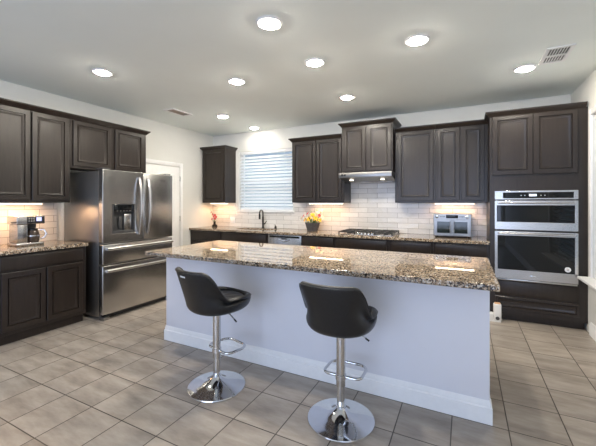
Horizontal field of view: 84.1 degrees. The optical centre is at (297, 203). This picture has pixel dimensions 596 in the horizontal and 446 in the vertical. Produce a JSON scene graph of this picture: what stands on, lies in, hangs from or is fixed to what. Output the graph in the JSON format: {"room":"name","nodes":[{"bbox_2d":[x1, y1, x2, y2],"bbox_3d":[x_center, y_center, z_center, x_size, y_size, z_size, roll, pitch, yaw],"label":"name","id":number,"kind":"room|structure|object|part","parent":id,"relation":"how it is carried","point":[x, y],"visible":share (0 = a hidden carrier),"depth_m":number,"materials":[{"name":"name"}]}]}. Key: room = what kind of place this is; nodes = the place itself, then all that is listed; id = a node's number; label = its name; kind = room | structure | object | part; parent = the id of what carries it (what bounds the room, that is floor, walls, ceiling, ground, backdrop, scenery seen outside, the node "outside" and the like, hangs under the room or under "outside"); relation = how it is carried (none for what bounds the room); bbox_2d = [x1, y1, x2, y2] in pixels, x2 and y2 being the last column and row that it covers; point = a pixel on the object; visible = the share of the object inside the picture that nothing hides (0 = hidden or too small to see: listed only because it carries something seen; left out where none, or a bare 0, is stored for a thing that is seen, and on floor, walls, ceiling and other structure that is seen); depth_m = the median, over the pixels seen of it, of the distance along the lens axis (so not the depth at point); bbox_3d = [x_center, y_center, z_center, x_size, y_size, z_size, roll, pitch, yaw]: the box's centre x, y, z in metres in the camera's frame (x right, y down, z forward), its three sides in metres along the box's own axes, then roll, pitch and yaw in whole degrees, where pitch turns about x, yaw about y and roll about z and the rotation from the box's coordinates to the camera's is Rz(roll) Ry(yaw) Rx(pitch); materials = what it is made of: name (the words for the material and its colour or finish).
{"room":"kitchen","nodes":[
{"label":"kitchen","id":0,"kind":"room"},
{"bbox_2d":[0,80,212,244],"bbox_3d":[-3.760,0.013,2.780,0.150,2.717,8.770,0,0,27],"label":"wall","id":1,"kind":"structure","parent":0,"point":[165,142],"depth_m":5.59,"materials":[{"name":"paint"}]},
{"bbox_2d":[0,97,32,201],"bbox_3d":[-3.153,-0.536,3.416,0.359,1.058,0.534,0,0,27],"label":"upper cabinet","id":2,"kind":"object","parent":1,"relation":"attached to","point":[14,115],"visible":1,"depth_m":3.46,"materials":[{"name":"brown wood"}]},
{"bbox_3d":[-3.013,-1.036,3.345,0.046,0.058,0.534,0,0,27],"label":"crown molding","id":3,"kind":"part","parent":2,"relation":"part of","materials":[{"name":"brown wood"}]},
{"bbox_2d":[0,202,42,203],"bbox_3d":[-3.079,0.003,3.573,0.044,0.019,0.550,0,0,27],"label":"light","id":4,"kind":"object","parent":2,"relation":"attached to","point":[0,202],"visible":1,"depth_m":3.58,"materials":[{"name":"white plastic"}]},
{"bbox_2d":[0,203,56,244],"bbox_3d":[-3.215,0.225,3.681,0.010,0.462,0.950,0,0,27],"label":"backsplash","id":5,"kind":"structure","parent":1,"relation":"attached to","point":[49,210],"depth_m":3.89,"materials":[{"name":"white tile"}]},
{"bbox_2d":[29,105,71,202],"bbox_3d":[-2.941,-0.536,3.835,0.359,1.058,0.404,0,0,27],"label":"upper cabinet","id":6,"kind":"object","parent":1,"relation":"attached to","point":[49,128],"visible":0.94,"depth_m":3.75,"materials":[{"name":"brown wood"}]},
{"bbox_3d":[-2.801,-1.036,3.765,0.046,0.058,0.404,0,0,27],"label":"crown molding","id":7,"kind":"part","parent":6,"relation":"part of","materials":[{"name":"brown wood"}]},
{"bbox_2d":[70,114,150,172],"bbox_3d":[-2.601,-0.745,4.507,0.359,0.641,1.099,0,0,27],"label":"upper cabinet","id":8,"kind":"object","parent":1,"relation":"attached to","point":[94,143],"visible":0.93,"depth_m":4.33,"materials":[{"name":"brown wood"}]},
{"bbox_3d":[-2.603,-0.726,4.184,0.020,0.547,0.471,0,0,27],"label":"door","id":9,"kind":"part","parent":8,"relation":"part of","materials":[{"name":"brown wood"}]},
{"bbox_3d":[-2.601,-1.036,4.507,0.359,0.058,1.099,0,0,27],"label":"crown molding","id":10,"kind":"part","parent":8,"relation":"part of","materials":[{"name":"brown wood"}]},
{"bbox_3d":[-2.368,-0.726,4.649,0.020,0.547,0.442,0,0,27],"label":"door","id":11,"kind":"part","parent":8,"relation":"part of","materials":[{"name":"brown wood"}]},
{"bbox_2d":[146,164,179,246],"bbox_3d":[-2.273,0.366,5.527,0.024,1.990,0.776,0,0,27],"label":"door","id":12,"kind":"structure","parent":1,"relation":"in","point":[174,172],"depth_m":5.76,"materials":[{"name":"paint"}]},
{"bbox_2d":[146,159,182,245],"bbox_3d":[-2.278,0.331,5.524,0.020,2.080,0.915,0,0,27],"label":"trim","id":13,"kind":"structure","parent":1,"relation":"attached to","point":[151,161],"depth_m":5.88,"materials":[{"name":"paint"}]},
{"bbox_2d":[0,0,595,135],"bbox_3d":[-1.147,-1.396,1.459,6.007,0.100,9.070,0,0,27],"label":"ceiling","id":14,"kind":"structure","parent":0,"point":[182,55],"depth_m":3.01,"materials":[{"name":"paint"}]},
{"bbox_2d":[92,68,113,76],"bbox_3d":[-2.004,-1.333,3.388,0.196,0.025,0.196,0,0,27],"label":"recessed light","id":15,"kind":"object","parent":14,"relation":"in","point":[102,72],"visible":1,"depth_m":3.36,"materials":[{"name":"white"}]},
{"bbox_2d":[164,108,191,115],"bbox_3d":[-1.768,-1.341,4.882,0.190,0.010,0.370,0,0,27],"label":"ceiling vent","id":16,"kind":"object","parent":14,"relation":"in","point":[172,110],"visible":1,"depth_m":4.87,"materials":[{"name":"metal"}]},
{"bbox_2d":[216,114,228,117],"bbox_3d":[-1.161,-1.333,5.102,0.196,0.025,0.196,0,0,27],"label":"recessed light","id":17,"kind":"object","parent":14,"relation":"in","point":[219,115],"visible":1,"depth_m":5.05,"materials":[{"name":"white"}]},
{"bbox_2d":[228,78,245,84],"bbox_3d":[-0.673,-1.333,3.640,0.196,0.025,0.196,0,0,27],"label":"recessed light","id":18,"kind":"object","parent":14,"relation":"in","point":[235,81],"visible":1,"depth_m":3.60,"materials":[{"name":"white"}]},
{"bbox_2d":[256,15,282,30],"bbox_3d":[-0.213,-1.333,2.461,0.196,0.025,0.196,0,0,27],"label":"recessed light","id":19,"kind":"object","parent":14,"relation":"in","point":[269,24],"visible":1,"depth_m":2.43,"materials":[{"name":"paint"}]},
{"bbox_2d":[305,58,324,66],"bbox_3d":[0.161,-1.333,3.150,0.196,0.025,0.196,0,0,27],"label":"recessed light","id":20,"kind":"object","parent":14,"relation":"in","point":[315,63],"visible":1,"depth_m":3.12,"materials":[{"name":"white"}]},
{"bbox_2d":[339,95,354,99],"bbox_3d":[0.621,-1.333,4.190,0.196,0.025,0.196,0,0,27],"label":"recessed light","id":21,"kind":"object","parent":14,"relation":"in","point":[347,97],"visible":1,"depth_m":4.16,"materials":[{"name":"white"}]},
{"bbox_2d":[404,34,429,46],"bbox_3d":[0.980,-1.333,2.721,0.196,0.025,0.196,0,0,27],"label":"recessed light","id":22,"kind":"object","parent":14,"relation":"in","point":[419,40],"visible":1,"depth_m":2.69,"materials":[{"name":"white"}]},
{"bbox_2d":[513,64,536,72],"bbox_3d":[2.261,-1.333,3.290,0.196,0.025,0.196,0,0,27],"label":"recessed light","id":23,"kind":"object","parent":14,"relation":"in","point":[525,68],"visible":1,"depth_m":3.26,"materials":[{"name":"white"}]},
{"bbox_2d":[538,43,576,64],"bbox_3d":[2.336,-1.340,2.988,0.205,0.011,0.370,0,0,27],"label":"ceiling vent","id":24,"kind":"object","parent":14,"relation":"in","point":[559,53],"visible":1,"depth_m":2.97,"materials":[{"name":"metal"}]},
{"bbox_2d":[0,300,595,445],"bbox_3d":[-1.147,1.421,1.459,6.007,0.100,9.070,0,0,27],"label":"floor","id":25,"kind":"structure","parent":0,"point":[115,381],"depth_m":2.34,"materials":[{"name":"tile"}]},
{"bbox_2d":[0,246,85,345],"bbox_3d":[-2.928,0.933,3.556,0.634,0.875,0.906,0,0,27],"label":"base cabinet","id":26,"kind":"object","parent":25,"relation":"on","point":[41,291],"visible":0.94,"depth_m":3.40,"materials":[{"name":"brown wood"}]},
{"bbox_3d":[-2.721,0.951,3.282,0.020,0.560,0.370,0,0,27],"label":"door","id":27,"kind":"part","parent":26,"relation":"part of","materials":[{"name":"brown wood"}]},
{"bbox_3d":[-2.638,0.583,3.448,0.020,0.133,0.752,0,0,27],"label":"drawer","id":28,"kind":"part","parent":26,"relation":"part of","materials":[{"name":"brown wood"}]},
{"bbox_2d":[0,240,87,255],"bbox_3d":[-2.921,0.476,3.547,0.654,0.038,0.927,0,0,27],"label":"countertop","id":29,"kind":"structure","parent":26,"relation":"on","point":[52,244],"depth_m":3.48,"materials":[{"name":"stone"}]},
{"bbox_2d":[7,215,46,246],"bbox_3d":[-2.958,0.297,3.594,0.218,0.318,0.318,0,0,27],"label":"coffee maker","id":30,"kind":"object","parent":29,"relation":"on","point":[23,231],"visible":1,"depth_m":3.52,"materials":[{"name":"silver metal"}]},
{"bbox_3d":[-2.997,0.325,3.537,0.180,0.198,0.090,0,0,27],"label":"water tank","id":31,"kind":"part","parent":30,"relation":"part of","materials":[{"name":"silver metal"}]},
{"bbox_3d":[-2.844,0.181,3.584,0.002,0.070,0.162,0,0,27],"label":"control panel","id":32,"kind":"part","parent":30,"relation":"part of","materials":[{"name":"black plastic"}]},
{"bbox_3d":[-2.551,0.951,3.621,0.020,0.560,0.360,0,0,27],"label":"door","id":33,"kind":"part","parent":26,"relation":"part of","materials":[{"name":"brown wood"}]},
{"bbox_2d":[64,168,173,320],"bbox_3d":[-2.341,0.478,4.428,0.856,1.785,1.020,0,0,27],"label":"refrigerator","id":34,"kind":"object","parent":25,"relation":"on","point":[121,216],"visible":0.91,"depth_m":4.06,"materials":[{"name":"grey metal"}]},
{"bbox_3d":[-2.168,0.040,4.069,0.075,0.867,0.536,0,0,27],"label":"door","id":35,"kind":"part","parent":34,"relation":"part of","materials":[{"name":"silver metal"}]},
{"bbox_3d":[-2.133,0.062,4.050,0.003,0.089,0.266,0,0,27],"label":"control panel","id":36,"kind":"part","parent":34,"relation":"part of","materials":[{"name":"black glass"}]},
{"bbox_3d":[-2.059,1.019,4.285,0.075,0.568,1.020,0,0,27],"label":"drawer","id":37,"kind":"part","parent":34,"relation":"part of","materials":[{"name":"silver metal"}]},
{"bbox_3d":[-2.059,0.603,4.285,0.075,0.232,1.020,0,0,27],"label":"drawer","id":38,"kind":"part","parent":34,"relation":"part of","materials":[{"name":"silver metal"}]},
{"bbox_3d":[-2.009,0.036,4.220,0.074,0.736,0.036,0,0,27],"label":"handle","id":39,"kind":"part","parent":34,"relation":"part of","materials":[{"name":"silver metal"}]},
{"bbox_3d":[-1.950,0.036,4.336,0.074,0.736,0.036,0,0,27],"label":"handle","id":40,"kind":"part","parent":34,"relation":"part of","materials":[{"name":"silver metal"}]},
{"bbox_3d":[-1.936,0.040,4.528,0.075,0.867,0.476,0,0,27],"label":"door","id":41,"kind":"part","parent":34,"relation":"part of","materials":[{"name":"silver metal"}]},
{"bbox_2d":[191,230,221,243],"bbox_3d":[-1.530,0.933,6.212,0.733,0.875,0.630,0,0,27],"label":"base cabinet","id":42,"kind":"object","parent":25,"relation":"on","point":[197,236],"visible":0.29,"depth_m":5.94,"materials":[{"name":"brown wood"}]},
{"bbox_3d":[-1.820,0.954,6.017,0.336,0.565,0.020,0,0,27],"label":"door","id":43,"kind":"part","parent":42,"relation":"part of","materials":[{"name":"brown wood"}]},
{"bbox_3d":[-1.666,0.583,5.939,0.680,0.133,0.020,0,0,27],"label":"drawer","id":44,"kind":"part","parent":42,"relation":"part of","materials":[{"name":"brown wood"}]},
{"bbox_2d":[189,226,489,244],"bbox_3d":[0.278,0.476,5.286,4.796,0.038,0.651,0,0,27],"label":"countertop","id":45,"kind":"structure","parent":42,"relation":"on","point":[324,233],"depth_m":4.81,"materials":[{"name":"stone"}]},
{"bbox_2d":[211,211,216,226],"bbox_3d":[-1.630,0.286,6.402,0.136,0.341,0.132,0,0,-23],"label":"vase","id":46,"kind":"object","parent":45,"relation":"on","point":[215,217],"visible":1,"depth_m":6.38,"materials":[{"name":"black metal"}]},
{"bbox_2d":[259,210,266,227],"bbox_3d":[-0.654,0.286,5.981,0.155,0.340,0.109,0,0,-29],"label":"faucet","id":47,"kind":"object","parent":45,"relation":"on","point":[263,223],"visible":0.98,"depth_m":6.00,"materials":[{"name":"black metal"}]},
{"bbox_2d":[300,209,323,230],"bbox_3d":[0.228,0.272,5.436,0.382,0.370,0.313,0,0,-3],"label":"potted flowers","id":48,"kind":"object","parent":45,"relation":"on","point":[313,225],"visible":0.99,"depth_m":5.36,"materials":[{"name":"yellow plant"}]},
{"bbox_3d":[0.238,0.389,5.426,0.260,0.135,0.208,0,0,27],"label":"pot","id":49,"kind":"part","parent":48,"relation":"part of","materials":[{"name":"grey ceramic"}]},
{"bbox_2d":[338,228,399,236],"bbox_3d":[1.054,0.431,4.890,0.800,0.050,0.530,0,0,27],"label":"gas cooktop","id":50,"kind":"object","parent":45,"relation":"in","point":[367,232],"visible":1,"depth_m":4.76,"materials":[{"name":"silver metal"}]},
{"bbox_2d":[434,213,471,237],"bbox_3d":[2.091,0.299,4.471,0.455,0.315,0.373,0,0,27],"label":"toaster oven","id":51,"kind":"object","parent":45,"relation":"on","point":[445,224],"visible":1,"depth_m":4.34,"materials":[{"name":"metal"}]},
{"bbox_3d":[1.932,0.319,4.389,0.206,0.206,0.018,0,0,27],"label":"door","id":52,"kind":"part","parent":51,"relation":"part of","materials":[{"name":"metal"}]},
{"bbox_3d":[1.933,0.320,4.390,0.152,0.150,0.004,0,0,27],"label":"glass","id":53,"kind":"part","parent":51,"relation":"part of","materials":[{"name":"grey glass"}]},
{"bbox_3d":[2.120,0.320,4.296,0.152,0.150,0.004,0,0,27],"label":"glass","id":54,"kind":"part","parent":51,"relation":"part of","materials":[{"name":"grey glass"}]},
{"bbox_3d":[2.119,0.319,4.295,0.206,0.206,0.018,0,0,27],"label":"door","id":55,"kind":"part","parent":51,"relation":"part of","materials":[{"name":"metal"}]},
{"bbox_2d":[175,267,250,401],"bbox_3d":[-0.619,0.917,2.464,0.450,0.908,0.553,0,0,42],"label":"bar stool","id":56,"kind":"object","parent":25,"relation":"on","point":[202,295],"visible":1,"depth_m":2.35,"materials":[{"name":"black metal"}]},
{"bbox_3d":[-0.619,0.634,2.464,0.438,0.342,0.542,0,0,42],"label":"bucket seat","id":57,"kind":"part","parent":56,"relation":"part of","materials":[{"name":"black leather"}]},
{"bbox_3d":[-0.609,1.224,2.476,0.064,0.136,0.064,0,0,42],"label":"post","id":58,"kind":"part","parent":56,"relation":"part of","materials":[{"name":"silver metal"}]},
{"bbox_3d":[-0.609,0.985,2.476,0.058,0.342,0.058,0,0,42],"label":"post","id":59,"kind":"part","parent":56,"relation":"part of","materials":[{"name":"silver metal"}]},
{"bbox_2d":[221,290,242,298],"bbox_3d":[-0.598,0.712,2.488,0.353,0.030,0.381,0,0,42],"label":"seat cushion","id":60,"kind":"object","parent":56,"relation":"on","point":[229,294],"depth_m":2.56,"materials":[{"name":"black leather"}]},
{"bbox_2d":[222,232,267,242],"bbox_3d":[-0.780,0.933,5.833,0.945,0.875,0.630,0,0,27],"label":"base cabinet","id":61,"kind":"object","parent":25,"relation":"on","point":[226,236],"visible":0.08,"depth_m":5.54,"materials":[{"name":"brown wood"}]},
{"bbox_2d":[268,234,301,245],"bbox_3d":[-0.086,0.937,5.468,0.598,0.868,0.614,0,0,27],"label":"dishwasher","id":62,"kind":"object","parent":25,"relation":"on","point":[272,238],"visible":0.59,"depth_m":5.19,"materials":[{"name":"grey metal"}]},
{"bbox_2d":[302,236,334,247],"bbox_3d":[0.431,0.933,5.221,0.539,0.875,0.630,0,0,27],"label":"base cabinet","id":63,"kind":"object","parent":25,"relation":"on","point":[317,241],"visible":0.12,"depth_m":4.93,"materials":[{"name":"brown wood"}]},
{"bbox_2d":[164,257,492,425],"bbox_3d":[0.102,0.933,3.022,2.850,0.876,0.780,0,0,27],"label":"kitchen island","id":64,"kind":"object","parent":25,"relation":"on","point":[428,347],"visible":0.55,"depth_m":2.37,"materials":[{"name":"paint"}]},
{"bbox_2d":[145,240,499,291],"bbox_3d":[0.069,0.476,2.950,2.888,0.038,1.047,0,0,27],"label":"island countertop","id":65,"kind":"structure","parent":64,"relation":"on","point":[477,273],"depth_m":2.63,"materials":[{"name":"stone"}]},
{"bbox_3d":[-0.046,1.300,2.730,2.850,0.142,0.124,0,0,27],"label":"baseboard","id":66,"kind":"part","parent":64,"relation":"part of","materials":[{"name":"paint"}]},
{"bbox_2d":[299,281,377,442],"bbox_3d":[0.265,0.917,2.083,0.450,0.908,0.553,0,0,27],"label":"bar stool","id":67,"kind":"object","parent":25,"relation":"on","point":[340,313],"visible":1,"depth_m":1.94,"materials":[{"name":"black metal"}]},
{"bbox_3d":[0.265,0.634,2.083,0.438,0.342,0.542,0,0,27],"label":"bucket seat","id":68,"kind":"part","parent":67,"relation":"part of","materials":[{"name":"black leather"}]},
{"bbox_3d":[0.272,0.985,2.097,0.058,0.342,0.058,0,0,27],"label":"post","id":69,"kind":"part","parent":67,"relation":"part of","materials":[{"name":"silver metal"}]},
{"bbox_3d":[0.272,1.224,2.097,0.064,0.136,0.064,0,0,27],"label":"post","id":70,"kind":"part","parent":67,"relation":"part of","materials":[{"name":"silver metal"}]},
{"bbox_2d":[335,237,388,250],"bbox_3d":[1.020,0.933,4.923,0.779,0.875,0.630,0,0,27],"label":"base cabinet","id":71,"kind":"object","parent":25,"relation":"on","point":[348,243],"visible":0.16,"depth_m":4.64,"materials":[{"name":"brown wood"}]},
{"bbox_2d":[389,240,432,253],"bbox_3d":[1.618,0.933,4.621,0.559,0.875,0.630,0,0,27],"label":"base cabinet","id":72,"kind":"object","parent":25,"relation":"on","point":[423,247],"visible":0.14,"depth_m":4.34,"materials":[{"name":"brown wood"}]},
{"bbox_2d":[433,242,488,258],"bbox_3d":[2.146,0.933,4.354,0.622,0.875,0.630,0,0,27],"label":"base cabinet","id":73,"kind":"object","parent":25,"relation":"on","point":[440,248],"visible":0.12,"depth_m":4.07,"materials":[{"name":"brown wood"}]},
{"bbox_3d":[2.008,0.583,4.083,0.559,0.133,0.020,0,0,27],"label":"drawer","id":74,"kind":"part","parent":73,"relation":"part of","materials":[{"name":"brown wood"}]},
{"bbox_2d":[490,302,500,322],"bbox_3d":[2.294,1.264,3.841,0.120,0.214,0.084,0,0,27],"label":"dispenser","id":75,"kind":"object","parent":25,"relation":"on","point":[495,316],"visible":0.83,"depth_m":3.81,"materials":[{"name":"white plastic"}]},
{"bbox_3d":[2.261,1.317,3.863,0.042,0.083,0.075,0,0,27],"label":"tank","id":76,"kind":"part","parent":75,"relation":"part of","materials":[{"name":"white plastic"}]},
{"bbox_2d":[484,101,587,329],"bbox_3d":[2.797,0.148,3.995,0.954,2.446,0.683,0,0,27],"label":"tall cabinet","id":77,"kind":"object","parent":25,"relation":"on","point":[540,147],"visible":0.91,"depth_m":3.69,"materials":[{"name":"brown wood"}]},
{"bbox_3d":[2.474,-0.671,3.816,0.390,0.685,0.020,0,0,27],"label":"door","id":78,"kind":"part","parent":77,"relation":"part of","materials":[{"name":"brown wood"}]},
{"bbox_2d":[494,190,577,285],"bbox_3d":[2.775,0.377,3.942,0.772,1.035,0.622,0,0,27],"label":"wall oven","id":79,"kind":"object","parent":77,"relation":"in","point":[535,239],"visible":0.91,"depth_m":3.69,"materials":[{"name":"grey metal"}]},
{"bbox_3d":[2.659,0.598,3.714,0.772,0.548,0.031,0,0,27],"label":"oven door","id":80,"kind":"part","parent":79,"relation":"part of","materials":[{"name":"black glass"}]},
{"bbox_3d":[2.659,0.139,3.714,0.772,0.334,0.031,0,0,27],"label":"microwave door","id":81,"kind":"part","parent":79,"relation":"part of","materials":[{"name":"silver metal"}]},
{"bbox_3d":[2.659,-0.091,3.714,0.772,0.100,0.031,0,0,27],"label":"control panel","id":82,"kind":"part","parent":79,"relation":"part of","materials":[{"name":"silver metal"}]},
{"bbox_3d":[2.643,0.349,3.682,0.702,0.020,0.040,0,0,27],"label":"handle","id":83,"kind":"part","parent":79,"relation":"part of","materials":[{"name":"silver metal"}]},
{"bbox_3d":[2.643,-0.002,3.682,0.702,0.020,0.040,0,0,27],"label":"handle","id":84,"kind":"part","parent":79,"relation":"part of","materials":[{"name":"silver metal"}]},
{"bbox_3d":[2.662,0.885,3.720,0.764,0.018,0.019,0,0,27],"label":"vent trim","id":85,"kind":"part","parent":79,"relation":"part of","materials":[{"name":"silver metal"}]},
{"bbox_3d":[2.706,-1.046,3.831,0.938,0.058,0.308,0,0,27],"label":"crown molding","id":86,"kind":"part","parent":77,"relation":"part of","materials":[{"name":"brown wood"}]},
{"bbox_3d":[2.675,0.989,3.721,0.780,0.165,0.008,0,0,27],"label":"filler panel","id":87,"kind":"part","parent":77,"relation":"part of","materials":[{"name":"brown wood"}]},
{"bbox_3d":[2.672,1.156,3.716,0.780,0.140,0.020,0,0,27],"label":"drawer","id":88,"kind":"part","parent":77,"relation":"part of","materials":[{"name":"brown wood"}]},
{"bbox_3d":[2.832,-0.671,3.635,0.390,0.685,0.020,0,0,27],"label":"door","id":89,"kind":"part","parent":77,"relation":"part of","materials":[{"name":"brown wood"}]},
{"bbox_2d":[213,94,570,236],"bbox_3d":[0.865,0.013,5.440,6.007,2.717,0.150,0,0,27],"label":"wall","id":90,"kind":"structure","parent":0,"point":[272,139],"depth_m":5.51,"materials":[{"name":"paint"}]},
{"bbox_2d":[200,145,237,202],"bbox_3d":[-1.531,-0.536,6.358,0.636,1.058,0.370,0,0,27],"label":"upper cabinet","id":91,"kind":"object","parent":90,"relation":"attached to","point":[219,162],"visible":1,"depth_m":6.23,"materials":[{"name":"brown wood"}]},
{"bbox_3d":[-1.599,-0.516,6.225,0.486,0.965,0.020,0,0,27],"label":"door","id":92,"kind":"part","parent":91,"relation":"part of","materials":[{"name":"brown wood"}]},
{"bbox_3d":[-1.531,-1.036,6.358,0.636,0.058,0.370,0,0,27],"label":"crown molding","id":93,"kind":"part","parent":91,"relation":"part of","materials":[{"name":"brown wood"}]},
{"bbox_2d":[230,217,234,222],"bbox_3d":[-1.271,0.326,6.419,0.116,0.116,0.008,0,0,27],"label":"wall outlet","id":94,"kind":"object","parent":90,"relation":"attached to","point":[232,219],"visible":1,"depth_m":6.42,"materials":[{"name":"white plastic"}]},
{"bbox_2d":[237,151,293,212],"bbox_3d":[-0.590,-0.406,6.149,1.230,1.150,0.175,0,0,27],"label":"window","id":95,"kind":"structure","parent":90,"relation":"in","point":[290,151],"depth_m":6.23,"materials":[{"name":"paint"}]},
{"bbox_3d":[-0.602,0.157,6.125,1.230,0.025,0.120,0,0,27],"label":"sill","id":96,"kind":"part","parent":95,"relation":"part of","materials":[{"name":"paint"}]},
{"bbox_2d":[240,148,292,210],"bbox_3d":[-0.596,-0.419,6.137,1.158,1.115,0.072,0,0,27],"label":"window blind","id":97,"kind":"object","parent":95,"relation":"attached to","point":[244,192],"visible":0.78,"depth_m":6.12,"materials":[{"name":"paint"}]},
{"bbox_3d":[-0.594,0.130,6.140,1.150,0.017,0.052,0,0,27],"label":"rail","id":98,"kind":"part","parent":97,"relation":"part of","materials":[{"name":"paint"}]},
{"bbox_2d":[288,133,350,202],"bbox_3d":[0.348,-0.536,5.409,0.954,1.058,0.370,0,0,27],"label":"upper cabinet","id":99,"kind":"object","parent":90,"relation":"attached to","point":[316,160],"visible":0.88,"depth_m":5.25,"materials":[{"name":"brown wood"}]},
{"bbox_3d":[0.102,-0.516,5.365,0.408,0.965,0.020,0,0,27],"label":"door","id":100,"kind":"part","parent":99,"relation":"part of","materials":[{"name":"brown wood"}]},
{"bbox_3d":[0.348,-1.036,5.409,0.954,0.058,0.370,0,0,27],"label":"crown molding","id":101,"kind":"part","parent":99,"relation":"part of","materials":[{"name":"brown wood"}]},
{"bbox_2d":[309,203,343,203],"bbox_3d":[0.452,0.003,5.374,0.600,0.019,0.044,0,0,27],"label":"light","id":102,"kind":"object","parent":99,"relation":"attached to","point":[309,203],"visible":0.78,"depth_m":5.34,"materials":[{"name":"white plastic"}]},
{"bbox_3d":[0.487,-0.516,5.171,0.415,0.965,0.020,0,0,27],"label":"door","id":103,"kind":"part","parent":99,"relation":"part of","materials":[{"name":"brown wood"}]},
{"bbox_2d":[213,182,485,236],"bbox_3d":[0.423,0.018,5.573,4.796,0.876,0.010,0,0,27],"label":"backsplash","id":104,"kind":"structure","parent":90,"relation":"attached to","point":[372,205],"depth_m":5.22,"materials":[{"name":"white tile"}]},
{"bbox_2d":[339,171,394,182],"bbox_3d":[1.060,-0.378,4.922,0.762,0.124,0.571,0,0,27],"label":"range hood","id":105,"kind":"object","parent":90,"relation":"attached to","point":[380,176],"visible":0.98,"depth_m":4.75,"materials":[{"name":"metal"}]},
{"bbox_3d":[1.277,-0.319,4.978,0.325,0.005,0.217,0,0,27],"label":"filter panel","id":106,"kind":"part","parent":105,"relation":"part of","materials":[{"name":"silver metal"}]},
{"bbox_2d":[338,117,401,172],"bbox_3d":[1.082,-0.813,4.962,0.837,0.744,0.505,0,0,27],"label":"upper cabinet","id":107,"kind":"object","parent":90,"relation":"attached to","point":[367,145],"visible":0.89,"depth_m":4.74,"materials":[{"name":"brown wood"}]},
{"bbox_3d":[0.832,-0.791,4.845,0.328,0.648,0.020,0,0,27],"label":"door","id":108,"kind":"part","parent":107,"relation":"part of","materials":[{"name":"brown wood"}]},
{"bbox_3d":[1.082,-1.156,4.962,0.837,0.058,0.505,0,0,27],"label":"crown molding","id":109,"kind":"part","parent":107,"relation":"part of","materials":[{"name":"brown wood"}]},
{"bbox_3d":[1.153,-0.791,4.683,0.331,0.648,0.020,0,0,27],"label":"door","id":110,"kind":"part","parent":107,"relation":"part of","materials":[{"name":"brown wood"}]},
{"bbox_2d":[394,124,434,202],"bbox_3d":[1.690,-0.536,4.730,0.536,1.058,0.370,0,0,27],"label":"upper cabinet","id":111,"kind":"object","parent":90,"relation":"attached to","point":[414,145],"visible":0.93,"depth_m":4.59,"materials":[{"name":"brown wood"}]},
{"bbox_3d":[1.617,-1.036,4.586,0.536,0.058,0.046,0,0,27],"label":"crown molding","id":112,"kind":"part","parent":111,"relation":"part of","materials":[{"name":"brown wood"}]},
{"bbox_2d":[435,119,487,202],"bbox_3d":[2.206,-0.536,4.470,0.618,1.058,0.370,0,0,27],"label":"upper cabinet","id":113,"kind":"object","parent":90,"relation":"attached to","point":[461,148],"visible":0.98,"depth_m":4.34,"materials":[{"name":"brown wood"}]},
{"bbox_3d":[2.003,-0.516,4.404,0.273,0.965,0.020,0,0,27],"label":"door","id":114,"kind":"part","parent":113,"relation":"part of","materials":[{"name":"brown wood"}]},
{"bbox_2d":[434,203,474,203],"bbox_3d":[2.139,0.003,4.521,0.500,0.019,0.044,0,0,27],"label":"light","id":115,"kind":"object","parent":113,"relation":"attached to","point":[434,203],"visible":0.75,"depth_m":4.50,"materials":[{"name":"white plastic"}]},
{"bbox_3d":[2.133,-1.036,4.325,0.618,0.058,0.046,0,0,27],"label":"crown molding","id":116,"kind":"part","parent":113,"relation":"part of","materials":[{"name":"brown wood"}]},
{"bbox_3d":[2.263,-0.516,4.273,0.260,0.965,0.020,0,0,27],"label":"door","id":117,"kind":"part","parent":113,"relation":"part of","materials":[{"name":"brown wood"}]},
{"bbox_2d":[571,69,595,331],"bbox_3d":[1.467,0.013,0.138,0.150,2.717,8.770,0,0,27],"label":"wall","id":118,"kind":"structure","parent":0,"point":[586,91],"depth_m":3.40,"materials":[{"name":"paint"}]},
{"bbox_2d":[577,105,595,290],"bbox_3d":[2.673,-0.049,2.658,0.250,1.840,1.775,0,0,27],"label":"window","id":119,"kind":"structure","parent":118,"relation":"in","point":[589,281],"depth_m":3.39,"materials":[{"name":"paint"}]},
{"bbox_3d":[2.651,0.784,2.674,0.195,0.025,1.765,0,0,27],"label":"sill","id":120,"kind":"part","parent":119,"relation":"part of","materials":[{"name":"paint"}]},
{"bbox_3d":[2.647,-0.099,2.659,0.018,1.741,1.755,0,0,27],"label":"casing","id":121,"kind":"part","parent":119,"relation":"part of","materials":[{"name":"paint"}]},
{"bbox_2d":[589,322,595,340],"bbox_3d":[1.232,1.304,-0.141,0.016,0.135,8.020,0,0,27],"label":"baseboard","id":122,"kind":"structure","parent":118,"relation":"attached to","point":[592,328],"depth_m":3.35,"materials":[{"name":"paint"}]}
]}

